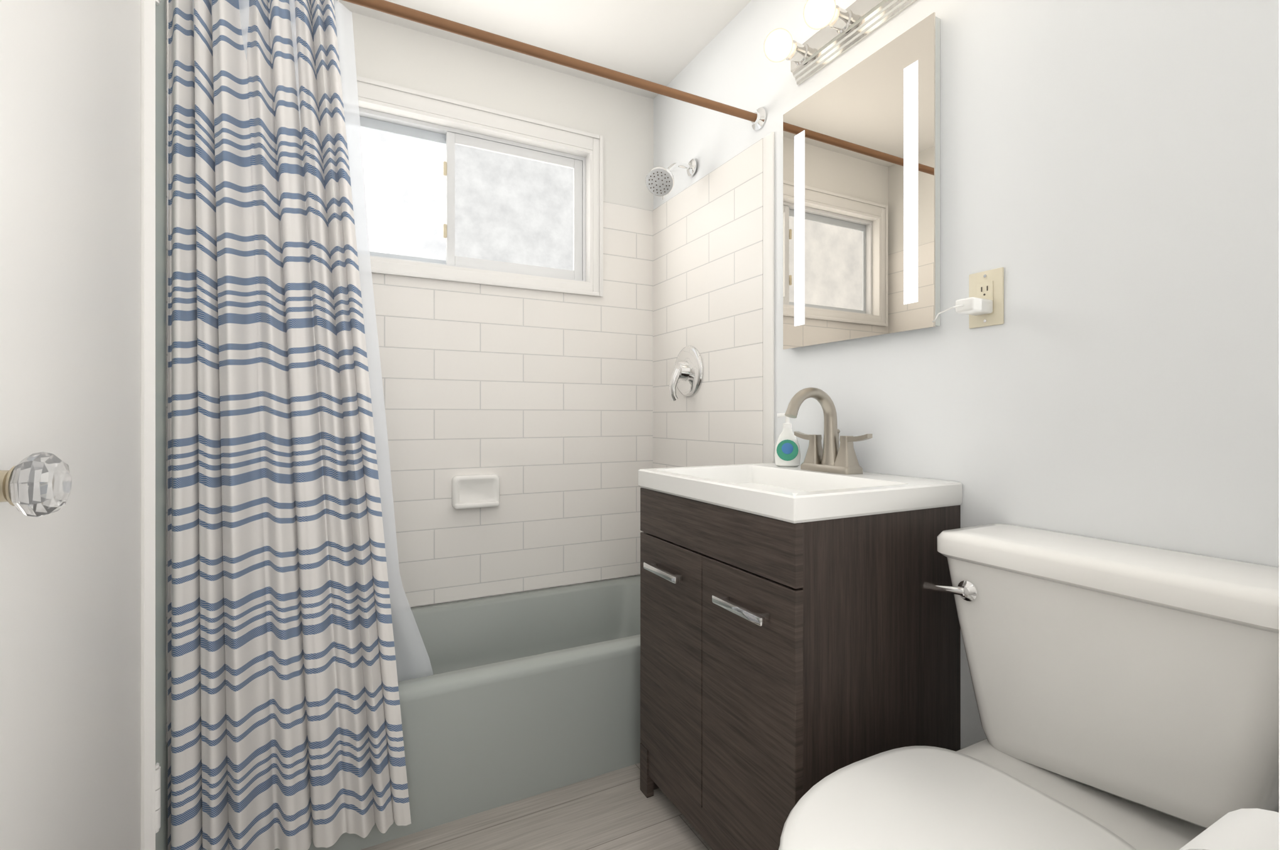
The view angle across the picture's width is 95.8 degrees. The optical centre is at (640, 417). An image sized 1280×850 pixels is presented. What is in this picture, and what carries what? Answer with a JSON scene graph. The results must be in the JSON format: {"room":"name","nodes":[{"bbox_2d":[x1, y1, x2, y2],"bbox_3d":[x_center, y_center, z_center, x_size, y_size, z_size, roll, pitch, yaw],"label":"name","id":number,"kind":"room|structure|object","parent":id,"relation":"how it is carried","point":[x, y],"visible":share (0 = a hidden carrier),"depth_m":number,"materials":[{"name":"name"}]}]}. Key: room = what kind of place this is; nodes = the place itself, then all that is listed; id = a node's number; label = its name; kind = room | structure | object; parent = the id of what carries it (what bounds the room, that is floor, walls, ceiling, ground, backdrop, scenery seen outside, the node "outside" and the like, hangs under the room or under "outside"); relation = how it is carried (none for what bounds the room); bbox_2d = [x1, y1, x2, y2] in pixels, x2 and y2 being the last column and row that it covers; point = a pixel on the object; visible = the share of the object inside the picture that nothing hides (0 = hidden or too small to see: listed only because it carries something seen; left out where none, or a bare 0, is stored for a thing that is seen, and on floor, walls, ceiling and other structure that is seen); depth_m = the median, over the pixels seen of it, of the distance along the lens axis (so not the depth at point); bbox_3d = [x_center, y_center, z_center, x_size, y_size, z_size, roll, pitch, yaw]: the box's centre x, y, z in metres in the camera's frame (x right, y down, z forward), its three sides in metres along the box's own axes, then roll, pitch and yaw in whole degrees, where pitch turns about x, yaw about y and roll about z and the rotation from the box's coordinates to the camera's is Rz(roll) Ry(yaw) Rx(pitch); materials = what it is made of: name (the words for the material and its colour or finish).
{"room":"bathroom","nodes":[
{"label":"bathroom","id":0,"kind":"room"},
{"bbox_2d":[140,0,167,849],"bbox_3d":[-0.543,-0.177,0.215,0.120,2.386,3.483,0,0,-28],"label":"wall","id":1,"kind":"structure","parent":0,"point":[142,424],"depth_m":1.07,"materials":[{"name":"white paint"}]},
{"bbox_2d":[0,0,160,849],"bbox_3d":[-0.756,-0.005,0.783,0.106,2.031,0.711,0,0,-28],"label":"door","id":2,"kind":"structure","parent":1,"relation":"in","point":[69,424],"depth_m":0.79,"materials":[{"name":"white paint"}]},
{"bbox_2d":[144,0,165,849],"bbox_3d":[-0.758,-0.039,0.776,0.016,2.110,0.847,0,0,-28],"label":"door frame","id":3,"kind":"structure","parent":1,"relation":"attached to","point":[154,384],"depth_m":1.08,"materials":[{"name":"grey paint"}]},
{"bbox_2d":[165,0,168,742],"bbox_3d":[-1.132,-0.109,1.485,0.008,1.556,0.670,0,0,-28],"label":"tiled wall","id":4,"kind":"structure","parent":1,"relation":"attached to","point":[166,307],"depth_m":1.19,"materials":[{"name":"white tile"}]},
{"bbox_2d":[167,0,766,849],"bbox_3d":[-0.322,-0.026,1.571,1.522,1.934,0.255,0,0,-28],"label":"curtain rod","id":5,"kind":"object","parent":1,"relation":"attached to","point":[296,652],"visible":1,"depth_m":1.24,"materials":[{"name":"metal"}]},
{"bbox_2d":[167,0,411,849],"bbox_3d":[-0.743,-0.022,1.254,0.456,1.926,0.083,0,0,-27],"label":"shower curtain","id":6,"kind":"object","parent":5,"relation":"hanging from","point":[285,730],"depth_m":1.24,"materials":[{"name":"fabric"}]},
{"bbox_2d":[351,11,653,608],"bbox_3d":[-0.645,-0.177,2.193,1.764,2.386,0.120,0,0,-28],"label":"wall","id":7,"kind":"structure","parent":0,"point":[620,121],"depth_m":2.23,"materials":[{"name":"white paint"}]},
{"bbox_2d":[356,75,602,297],"bbox_3d":[-0.728,-0.818,2.116,1.247,0.656,0.111,0,0,-28],"label":"window","id":8,"kind":"structure","parent":7,"relation":"in","point":[448,203],"depth_m":2.18,"materials":[{"name":"white glass"}]},
{"bbox_2d":[371,201,652,607],"bbox_3d":[-0.616,-0.108,2.136,1.524,1.554,0.008,0,0,-28],"label":"tiled wall","id":9,"kind":"structure","parent":7,"relation":"attached to","point":[539,404],"depth_m":2.21,"materials":[{"name":"white tile"}]},
{"bbox_2d":[451,474,499,509],"bbox_3d":[-0.598,0.274,2.116,0.170,0.120,0.044,0,0,-28],"label":"soap dish","id":10,"kind":"object","parent":9,"relation":"attached to","point":[475,491],"visible":1,"depth_m":2.11,"materials":[{"name":"white ceramic"}]},
{"bbox_2d":[360,763,712,849],"bbox_3d":[0.186,1.056,0.595,1.764,0.080,3.723,0,0,-28],"label":"floor","id":11,"kind":"structure","parent":0,"point":[617,810],"depth_m":1.44,"materials":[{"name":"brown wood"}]},
{"bbox_2d":[165,575,640,849],"bbox_3d":[-0.461,0.844,1.838,1.520,0.345,0.676,0,0,-28],"label":"bathtub","id":12,"kind":"object","parent":11,"relation":"on","point":[517,696],"visible":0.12,"depth_m":1.59,"materials":[{"name":"grey ceramic"}]},
{"bbox_2d":[638,387,962,849],"bbox_3d":[0.337,0.470,1.407,0.503,1.091,0.610,0,0,-28],"label":"bathroom vanity","id":13,"kind":"object","parent":11,"relation":"on","point":[800,632],"visible":1,"depth_m":1.19,"materials":[{"name":"brown wood"}]},
{"bbox_2d":[774,413,800,467],"bbox_3d":[0.421,0.065,1.651,0.075,0.153,0.074,0,0,-28],"label":"soap bottle","id":14,"kind":"object","parent":13,"relation":"on","point":[787,453],"visible":0.96,"depth_m":1.63,"materials":[{"name":"white plastic"}]},
{"bbox_2d":[778,523,1278,849],"bbox_3d":[0.519,0.615,0.810,0.729,0.802,0.488,0,0,-28],"label":"toilet","id":15,"kind":"object","parent":11,"relation":"on","point":[1126,696],"visible":0.92,"depth_m":0.84,"materials":[{"name":"white ceramic"}]},
{"bbox_2d":[322,0,751,99],"bbox_3d":[0.186,-1.410,0.595,1.764,0.080,3.723,0,0,-28],"label":"ceiling","id":16,"kind":"structure","parent":0,"point":[665,43],"depth_m":2.03,"materials":[{"name":"white paint"}]},
{"bbox_2d":[653,0,1278,749],"bbox_3d":[0.611,-0.177,1.560,0.120,2.386,2.163,0,0,-28],"label":"wall","id":17,"kind":"structure","parent":0,"point":[1109,186],"depth_m":1.06,"materials":[{"name":"white paint"}]},
{"bbox_2d":[645,158,696,199],"bbox_3d":[0.118,-0.894,2.138,0.203,0.173,0.104,0,0,-28],"label":"shower head","id":18,"kind":"object","parent":17,"relation":"attached to","point":[659,181],"visible":1,"depth_m":2.11},
{"bbox_2d":[652,131,774,468],"bbox_3d":[0.237,-0.109,2.139,0.008,1.556,0.775,0,0,-28],"label":"tiled wall","id":19,"kind":"structure","parent":17,"relation":"attached to","point":[713,267],"depth_m":2.05,"materials":[{"name":"white tile"}]},
{"bbox_2d":[668,345,703,401],"bbox_3d":[0.151,-0.167,2.204,0.083,0.214,0.196,0,0,-28],"label":"shower valve","id":20,"kind":"object","parent":19,"relation":"attached to","point":[686,378],"visible":1,"depth_m":2.18,"materials":[{"name":"silver metal"}]},
{"bbox_2d":[763,0,917,85],"bbox_3d":[0.529,-1.030,1.411,0.161,0.108,0.585,0,0,-28],"label":"sconce","id":21,"kind":"object","parent":17,"relation":"attached to","point":[840,32],"visible":1,"depth_m":1.51,"materials":[{"name":"silver metal"}]},
{"bbox_2d":[783,11,940,349],"bbox_3d":[0.552,-0.551,1.510,0.028,0.700,0.493,0,0,-28],"label":"led mirror","id":22,"kind":"object","parent":17,"relation":"attached to","point":[862,199],"visible":0.92,"depth_m":1.45,"materials":[{"name":"white mirror"}]},
{"bbox_2d":[932,267,1003,328],"bbox_3d":[0.664,-0.247,1.223,0.096,0.116,0.154,0,0,-28],"label":"electrical outlet","id":23,"kind":"object","parent":17,"relation":"attached to","point":[981,305],"visible":1,"depth_m":1.19,"materials":[{"name":"beige plastic"}]},
{"bbox_2d":[1278,0,1279,849],"bbox_3d":[0.358,-0.177,0.265,1.524,2.386,0.100,0,0,-28],"label":"wall","id":24,"kind":"structure","parent":0,"point":[1279,424],"depth_m":0.32,"materials":[{"name":"white paint"}]},
{"bbox_2d":[1178,808,1278,849],"bbox_3d":[0.541,0.416,0.487,0.156,0.112,0.124,0,0,-28],"label":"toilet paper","id":25,"kind":"object","parent":24,"relation":"attached to","point":[1248,829],"visible":1,"depth_m":0.51,"materials":[{"name":"white paper"}]}
]}

